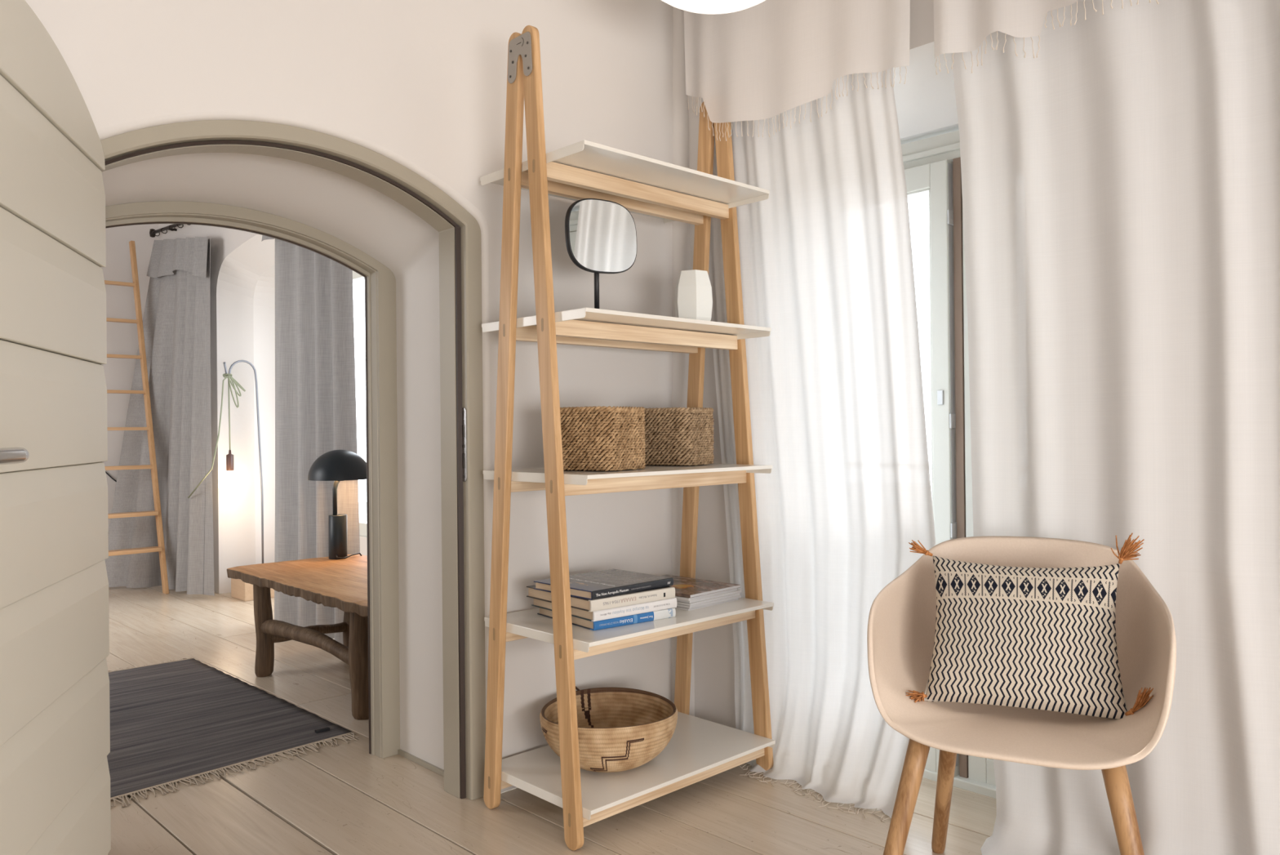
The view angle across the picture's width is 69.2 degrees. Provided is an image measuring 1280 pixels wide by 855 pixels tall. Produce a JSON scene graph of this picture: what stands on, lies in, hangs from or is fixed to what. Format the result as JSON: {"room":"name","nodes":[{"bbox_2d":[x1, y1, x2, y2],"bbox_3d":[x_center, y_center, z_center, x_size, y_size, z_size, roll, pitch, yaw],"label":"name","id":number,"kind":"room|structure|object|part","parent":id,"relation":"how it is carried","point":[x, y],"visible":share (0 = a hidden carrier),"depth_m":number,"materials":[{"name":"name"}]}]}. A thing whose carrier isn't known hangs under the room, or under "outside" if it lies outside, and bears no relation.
{"room":"living room","nodes":[
{"label":"living room","id":0,"kind":"room"},
{"bbox_2d":[100,223,159,528],"bbox_3d":[-4.364,-0.334,5.648,3.900,2.750,0.100,0,0,-44],"label":"wall","id":1,"kind":"structure","parent":0,"point":[122,337],"depth_m":6.35,"materials":[{"name":"paint"}]},
{"bbox_2d":[158,223,275,593],"bbox_3d":[-1.634,-0.363,5.145,0.610,2.750,4.400,0,0,-44],"label":"wall","id":2,"kind":"structure","parent":0,"point":[242,266],"depth_m":5.78,"materials":[{"name":"paint"}]},
{"bbox_2d":[149,223,190,237],"bbox_3d":[-2.935,-1.325,6.022,0.126,0.116,1.250,0,0,-44],"label":"curtain rod","id":3,"kind":"object","parent":2,"relation":"attached to","point":[153,232],"visible":0.55,"depth_m":6.23,"materials":[{"name":"metal"}]},
{"bbox_2d":[104,236,214,595],"bbox_3d":[-3.055,-0.130,5.815,0.448,2.305,1.104,0,0,-44],"label":"linen curtain","id":4,"kind":"object","parent":3,"relation":"hanging from","point":[176,318],"visible":0.94,"depth_m":5.91,"materials":[{"name":"grey fabric"}]},
{"bbox_3d":[-2.955,-1.318,5.983,0.022,0.092,1.221,0,0,-43],"label":"rod","id":5,"kind":"part","parent":3,"relation":"part of","materials":[{"name":"metal"}]},
{"bbox_2d":[352,270,367,555],"bbox_3d":[-1.516,-0.013,5.393,0.100,2.050,1.880,0,0,-44],"label":"window","id":6,"kind":"structure","parent":2,"relation":"in","point":[356,277],"depth_m":5.47,"materials":[{"name":"white paint"}]},
{"bbox_2d":[25,0,672,792],"bbox_3d":[-1.277,-0.373,2.058,3.400,2.750,0.555,0,0,-44],"label":"wall","id":7,"kind":"structure","parent":0,"point":[420,85],"depth_m":2.57,"materials":[{"name":"white paint"}]},
{"bbox_2d":[0,0,111,854],"bbox_3d":[-0.936,0.161,1.443,0.105,1.648,0.880,-1,0,-16],"label":"door","id":8,"kind":"structure","parent":7,"relation":"in","point":[55,713],"depth_m":1.53,"materials":[{"name":"grey paint"}]},
{"bbox_3d":[-0.823,0.037,1.188,0.025,0.022,0.154,-1,0,-16],"label":"lever","id":9,"kind":"part","parent":8,"relation":"part of","materials":[{"name":"metal"}]},
{"bbox_2d":[105,200,399,758],"bbox_3d":[-1.119,0.201,2.535,0.972,1.600,0.074,0,0,-44],"label":"trim","id":10,"kind":"structure","parent":7,"relation":"attached to","point":[380,329],"depth_m":2.81,"materials":[{"name":"grey paint"}]},
{"bbox_2d":[100,120,485,799],"bbox_3d":[-0.933,0.150,2.342,0.976,1.697,0.462,0,0,-44],"label":"trim","id":11,"kind":"structure","parent":7,"relation":"attached to","point":[460,232],"depth_m":2.49,"materials":[{"name":"grey paint"}]},
{"bbox_3d":[-0.615,0.990,2.714,0.012,0.014,0.350,0,0,-44],"label":"skirting","id":12,"kind":"part","parent":11,"relation":"part of","materials":[{"name":"grey paint"}]},
{"bbox_3d":[-0.472,0.046,2.490,0.002,0.199,0.021,0,0,-44],"label":"strike plate","id":13,"kind":"part","parent":11,"relation":"part of","materials":[{"name":"metal"}]},
{"bbox_2d":[671,6,694,715],"bbox_3d":[0.143,-0.385,3.015,0.125,2.750,0.035,0,0,-44],"label":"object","id":14,"kind":"structure","parent":7,"relation":"attached to","point":[681,230],"depth_m":3.00,"materials":[{"name":"white paint"}]},
{"bbox_2d":[106,585,996,854],"bbox_3d":[-1.234,1.032,2.329,4.197,0.060,9.200,0,0,-44],"label":"floor","id":15,"kind":"structure","parent":0,"point":[343,798],"depth_m":2.42,"materials":[{"name":"beige wood"}]},
{"bbox_2d":[104,240,168,593],"bbox_3d":[-3.334,-0.109,5.827,0.474,2.280,0.698,0,0,-44],"label":"wooden ladder","id":16,"kind":"object","parent":15,"relation":"on","point":[161,548],"visible":0.5,"depth_m":5.90,"materials":[{"name":"brown wood"}]},
{"bbox_2d":[187,360,263,563],"bbox_3d":[-2.458,0.304,5.679,0.520,1.436,0.241,0,0,-39],"label":"floor lamp","id":17,"kind":"object","parent":15,"relation":"on","point":[229,484],"visible":0.94,"depth_m":5.62,"materials":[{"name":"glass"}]},
{"bbox_3d":[-2.581,0.050,5.637,0.251,0.752,0.248,-1,0,27],"label":"cord","id":18,"kind":"part","parent":17,"relation":"part of","materials":[{"name":"green fabric"}]},
{"bbox_2d":[226,449,234,471],"bbox_3d":[-2.487,0.200,5.629,0.042,0.125,0.042,0,0,-44],"label":"socket","id":19,"kind":"object","parent":17,"relation":"attached to","point":[229,457],"depth_m":5.61,"materials":[{"name":"brown wood"}]},
{"bbox_3d":[-2.486,0.335,5.628,0.133,0.162,0.133,0,0,-44],"label":"bulb","id":20,"kind":"part","parent":17,"relation":"part of","materials":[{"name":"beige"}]},
{"bbox_2d":[106,657,359,807],"bbox_3d":[-1.894,1.003,3.038,1.378,0.013,1.661,0,0,-44],"label":"rug","id":21,"kind":"object","parent":15,"relation":"on","point":[176,720],"visible":0.65,"depth_m":3.09,"materials":[{"name":"grey fabric"}]},
{"bbox_2d":[231,577,274,600],"bbox_3d":[-2.236,0.935,5.675,0.450,0.170,0.230,0,0,-44],"label":"wooden step","id":22,"kind":"structure","parent":15,"relation":"on","point":[240,589],"depth_m":5.49,"materials":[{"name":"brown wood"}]},
{"bbox_2d":[226,553,368,719],"bbox_3d":[-1.042,0.782,3.520,0.572,0.441,1.272,0,0,-44],"label":"coffee table","id":23,"kind":"object","parent":15,"relation":"on","point":[340,584],"visible":0.57,"depth_m":3.49,"materials":[{"name":"brown wood"}]},
{"bbox_3d":[-1.533,0.807,3.782,0.082,0.402,0.078,0,0,-44],"label":"leg","id":24,"kind":"part","parent":23,"relation":"part of","materials":[{"name":"brown wood"}]},
{"bbox_2d":[307,449,366,559],"bbox_3d":[-1.300,0.541,4.029,0.264,0.890,0.264,-1,0,-5],"label":"table lamp","id":25,"kind":"object","parent":23,"relation":"on","point":[336,465],"visible":0.94,"depth_m":3.98,"materials":[{"name":"black metal"}]},
{"bbox_3d":[-1.313,0.298,4.019,0.037,0.165,0.020,0,0,-44],"label":"stem","id":26,"kind":"part","parent":25,"relation":"part of","materials":[{"name":"black paint"}]},
{"bbox_3d":[-1.304,0.160,4.029,0.264,0.128,0.264,0,0,-44],"label":"lamp shade","id":27,"kind":"part","parent":25,"relation":"part of","materials":[{"name":"black paint"}]},
{"bbox_3d":[-1.239,0.764,4.050,0.039,0.443,0.213,-1,0,32],"label":"cord","id":28,"kind":"part","parent":25,"relation":"part of","materials":[{"name":"black paint"}]},
{"bbox_3d":[-1.245,0.805,4.023,0.081,0.402,0.075,0,0,-44],"label":"leg","id":29,"kind":"part","parent":23,"relation":"part of","materials":[{"name":"brown wood"}]},
{"bbox_3d":[-0.959,0.800,3.209,0.097,0.402,0.076,0,0,-44],"label":"leg","id":30,"kind":"part","parent":23,"relation":"part of","materials":[{"name":"brown wood"}]},
{"bbox_2d":[480,25,775,849],"bbox_3d":[-0.022,0.000,2.551,0.741,1.981,0.429,0,0,-44],"label":"ladder shelf","id":31,"kind":"object","parent":15,"relation":"on","point":[699,748],"visible":0.87,"depth_m":2.39,"materials":[{"name":"brown wood"}]},
{"bbox_3d":[-0.348,0.003,2.377,0.021,1.981,0.191,0,0,-44],"label":"leg","id":32,"kind":"part","parent":31,"relation":"part of","materials":[{"name":"brown wood"}]},
{"bbox_3d":[-0.128,0.925,2.670,0.691,0.041,0.024,0,0,-44],"label":"rail","id":33,"kind":"part","parent":31,"relation":"part of","materials":[{"name":"brown wood"}]},
{"bbox_3d":[-0.112,0.535,2.650,0.691,0.041,0.024,0,0,-44],"label":"rail","id":34,"kind":"part","parent":31,"relation":"part of","materials":[{"name":"brown wood"}]},
{"bbox_3d":[-0.096,0.144,2.630,0.691,0.041,0.024,0,0,-44],"label":"rail","id":35,"kind":"part","parent":31,"relation":"part of","materials":[{"name":"brown wood"}]},
{"bbox_3d":[-0.213,0.001,2.236,0.021,1.981,0.191,0,0,-44],"label":"leg","id":36,"kind":"part","parent":31,"relation":"part of","materials":[{"name":"brown wood"}]},
{"bbox_2d":[564,198,636,308],"bbox_3d":[-0.111,-0.441,2.472,0.258,0.324,0.124,0,0,-44],"label":"mirror","id":37,"kind":"object","parent":31,"relation":"on","point":[601,235],"visible":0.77,"depth_m":2.45,"materials":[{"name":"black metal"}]},
{"bbox_3d":[-0.115,-0.396,2.467,0.013,0.218,0.013,-1,0,-10],"label":"stem","id":38,"kind":"part","parent":37,"relation":"part of","materials":[{"name":"black paint"}]},
{"bbox_2d":[568,199,636,271],"bbox_3d":[-0.097,-0.505,2.457,0.010,0.189,0.251,-1,0,43],"label":"mirror glass","id":39,"kind":"object","parent":37,"relation":"attached to","point":[602,233],"depth_m":2.45,"materials":[{"name":"silver metal"}]},
{"bbox_2d":[560,405,645,471],"bbox_3d":[-0.113,0.029,2.444,0.216,0.164,0.196,-1,0,33],"label":"storage basket","id":40,"kind":"object","parent":31,"relation":"on","point":[600,438],"visible":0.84,"depth_m":2.36,"materials":[{"name":"brown wicker"}]},
{"bbox_2d":[537,607,675,630],"bbox_3d":[-0.091,0.489,2.472,0.260,0.024,0.272,0,0,-37],"label":"book","id":41,"kind":"object","parent":31,"relation":"on","point":[670,612],"visible":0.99,"depth_m":2.36,"materials":[{"name":"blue paper"}]},
{"bbox_2d":[531,597,676,621],"bbox_3d":[-0.097,0.464,2.474,0.272,0.026,0.286,0,0,-39],"label":"book","id":42,"kind":"object","parent":41,"relation":"on","point":[615,612],"visible":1,"depth_m":2.36,"materials":[{"name":"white paper"}]},
{"bbox_2d":[526,584,675,611],"bbox_3d":[-0.105,0.437,2.464,0.278,0.028,0.289,0,0,-40],"label":"book","id":43,"kind":"object","parent":42,"relation":"on","point":[668,592],"visible":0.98,"depth_m":2.35,"materials":[{"name":"white paper"}]},
{"bbox_2d":[533,568,673,599],"bbox_3d":[-0.095,0.412,2.452,0.286,0.022,0.236,0,0,-44],"label":"book","id":44,"kind":"object","parent":43,"relation":"on","point":[593,585],"visible":1,"depth_m":2.41,"materials":[{"name":"black paper"}]},
{"bbox_3d":[-0.081,-0.246,2.611,0.691,0.041,0.024,0,0,-44],"label":"rail","id":45,"kind":"part","parent":31,"relation":"part of","materials":[{"name":"brown wood"}]},
{"bbox_2d":[539,686,677,772],"bbox_3d":[-0.082,0.814,2.486,0.368,0.159,0.377,-1,0,18],"label":"bowl","id":46,"kind":"object","parent":31,"relation":"on","point":[620,729],"visible":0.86,"depth_m":2.40,"materials":[{"name":"beige wicker"}]},
{"bbox_3d":[-0.065,-0.636,2.591,0.691,0.041,0.024,0,0,-44],"label":"rail","id":47,"kind":"part","parent":31,"relation":"part of","materials":[{"name":"brown wood"}]},
{"bbox_3d":[0.006,-0.637,2.518,0.691,0.041,0.024,0,0,-44],"label":"rail","id":48,"kind":"part","parent":31,"relation":"part of","materials":[{"name":"brown wood"}]},
{"bbox_3d":[0.029,-0.247,2.496,0.691,0.041,0.024,0,0,-44],"label":"rail","id":49,"kind":"part","parent":31,"relation":"part of","materials":[{"name":"brown wood"}]},
{"bbox_3d":[0.053,0.143,2.475,0.691,0.041,0.024,0,0,-44],"label":"rail","id":50,"kind":"part","parent":31,"relation":"part of","materials":[{"name":"brown wood"}]},
{"bbox_3d":[0.076,0.532,2.453,0.691,0.041,0.024,0,0,-44],"label":"rail","id":51,"kind":"part","parent":31,"relation":"part of","materials":[{"name":"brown wood"}]},
{"bbox_3d":[0.100,0.922,2.432,0.691,0.041,0.024,0,0,-44],"label":"rail","id":52,"kind":"part","parent":31,"relation":"part of","materials":[{"name":"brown wood"}]},
{"bbox_2d":[644,407,714,465],"bbox_3d":[0.097,0.026,2.720,0.211,0.166,0.176,-1,0,34],"label":"storage basket","id":53,"kind":"object","parent":31,"relation":"on","point":[674,436],"visible":0.8,"depth_m":2.64,"materials":[{"name":"brown wicker"}]},
{"bbox_2d":[674,269,712,320],"bbox_3d":[0.153,-0.363,2.659,0.101,0.164,0.116,-1,0,-6],"label":"vase","id":54,"kind":"object","parent":31,"relation":"on","point":[693,291],"visible":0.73,"depth_m":2.62,"materials":[{"name":"white ceramic"}]},
{"bbox_3d":[0.167,-0.001,2.869,0.021,1.981,0.191,0,0,-44],"label":"leg","id":55,"kind":"part","parent":31,"relation":"part of","materials":[{"name":"brown wood"}]},
{"bbox_2d":[674,597,738,610],"bbox_3d":[0.107,0.497,2.707,0.288,0.005,0.219,-1,0,45],"label":"magazine","id":56,"kind":"object","parent":31,"relation":"on","point":[726,601],"visible":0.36,"depth_m":2.58,"materials":[{"name":"white paper"}]},
{"bbox_2d":[676,595,741,608],"bbox_3d":[0.113,0.491,2.710,0.288,0.007,0.224,-1,0,45],"label":"magazine","id":57,"kind":"object","parent":56,"relation":"on","point":[738,596],"visible":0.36,"depth_m":2.59,"materials":[{"name":"white paper"}]},
{"bbox_2d":[676,592,740,605],"bbox_3d":[0.111,0.484,2.708,0.288,0.007,0.221,-1,0,44],"label":"magazine","id":58,"kind":"object","parent":57,"relation":"on","point":[738,593],"visible":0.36,"depth_m":2.58,"materials":[{"name":"white paper"}]},
{"bbox_2d":[676,589,742,603],"bbox_3d":[0.114,0.477,2.713,0.226,0.007,0.288,0,0,-45],"label":"magazine","id":59,"kind":"object","parent":58,"relation":"on","point":[737,591],"visible":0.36,"depth_m":2.60,"materials":[{"name":"white paper"}]},
{"bbox_2d":[675,587,737,600],"bbox_3d":[0.104,0.469,2.704,0.288,0.008,0.218,-1,0,44],"label":"magazine","id":60,"kind":"object","parent":59,"relation":"on","point":[732,589],"visible":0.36,"depth_m":2.58,"materials":[{"name":"white paper"}]},
{"bbox_2d":[662,574,740,597],"bbox_3d":[0.110,0.461,2.707,0.288,0.008,0.224,-1,0,44],"label":"magazine","id":61,"kind":"object","parent":60,"relation":"on","point":[687,587],"visible":0.57,"depth_m":2.66,"materials":[{"name":"paper"}]},
{"bbox_3d":[0.301,-0.003,2.728,0.021,1.981,0.191,0,0,-44],"label":"leg","id":62,"kind":"part","parent":31,"relation":"part of","materials":[{"name":"brown wood"}]},
{"bbox_2d":[866,535,1176,854],"bbox_3d":[0.756,0.612,1.843,0.528,0.747,0.515,-1,0,28],"label":"armchair","id":63,"kind":"object","parent":15,"relation":"on","point":[901,629],"visible":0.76,"depth_m":1.78,"materials":[{"name":"beige plastic"}]},
{"bbox_3d":[0.491,0.778,1.768,0.162,0.418,0.041,-1,0,-20],"label":"leg","id":64,"kind":"part","parent":63,"relation":"part of","materials":[{"name":"brown wood"}]},
{"bbox_3d":[0.687,0.777,2.084,0.041,0.418,0.165,-1,0,-1],"label":"leg","id":65,"kind":"part","parent":63,"relation":"part of","materials":[{"name":"brown wood"}]},
{"bbox_2d":[906,532,1153,719],"bbox_3d":[0.744,0.377,1.817,0.447,0.338,0.212,-1,0,24],"label":"cushion","id":66,"kind":"object","parent":63,"relation":"on","point":[1032,637],"visible":1,"depth_m":1.78,"materials":[{"name":"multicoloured fabric"}]},
{"bbox_3d":[0.849,0.774,1.581,0.041,0.418,0.162,-1,0,-15],"label":"leg","id":67,"kind":"part","parent":63,"relation":"part of","materials":[{"name":"brown wood"}]},
{"bbox_2d":[688,0,959,728],"bbox_3d":[1.691,-0.403,1.718,0.420,2.750,4.050,0,0,-44],"label":"wall","id":68,"kind":"structure","parent":0,"point":[926,105],"depth_m":2.91,"materials":[{"name":"white paint"}]},
{"bbox_2d":[901,129,995,798],"bbox_3d":[0.875,0.087,2.675,0.223,1.810,0.860,0,0,-44],"label":"window","id":69,"kind":"structure","parent":68,"relation":"in","point":[931,165],"depth_m":2.56,"materials":[{"name":"white paint"}]},
{"bbox_3d":[-1.269,-1.798,2.328,4.000,0.100,9.200,0,0,-44],"label":"ceiling","id":70,"kind":"structure","parent":0,"visible":0},
{"bbox_2d":[661,0,765,14],"bbox_3d":[0.187,-1.402,2.274,0.430,0.720,0.430,0,0,-44],"label":"pendant lamp","id":71,"kind":"object","parent":70,"relation":"hanging from","point":[700,6],"visible":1,"depth_m":2.31,"materials":[{"name":"white glass"}]},
{"label":"outside","id":72,"kind":"structure","parent":0,"visible":0},
{"bbox_2d":[358,484,932,521],"bbox_3d":[7.145,4.185,9.060,100.000,0.100,100.000,0,0,-44],"label":"ground","id":73,"kind":"structure","parent":72,"point":[362,505],"depth_m":49.56,"materials":[{"name":"white"}]},
{"bbox_3d":[-1.500,-1.206,4.419,0.022,0.022,1.350,0,0,-44],"label":"curtain rod","id":74,"kind":"object","parent":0,"visible":0},
{"bbox_2d":[261,235,359,644],"bbox_3d":[-1.616,-0.092,4.516,0.148,2.214,0.871,0,0,-44],"label":"linen curtain","id":75,"kind":"object","parent":74,"relation":"hanging from","point":[316,415],"visible":0.67,"depth_m":4.55,"materials":[{"name":"grey fabric"}]},
{"bbox_3d":[1.030,-1.633,1.966,0.022,0.022,2.700,0,0,-44],"label":"curtain rod","id":76,"kind":"object","parent":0,"visible":0},
{"bbox_2d":[684,0,935,821],"bbox_3d":[0.412,-0.314,2.582,0.173,2.599,0.822,0,0,-41],"label":"sheer curtain","id":77,"kind":"object","parent":76,"relation":"hanging from","point":[804,88],"visible":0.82,"depth_m":2.55,"materials":[{"name":"white fabric"}]},
{"bbox_2d":[933,0,1279,854],"bbox_3d":[1.269,-0.327,1.637,0.186,2.594,1.663,0,0,-44],"label":"sheer curtain","id":78,"kind":"object","parent":76,"relation":"hanging from","point":[1120,159],"visible":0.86,"depth_m":1.95,"materials":[{"name":"white fabric"}]}
]}

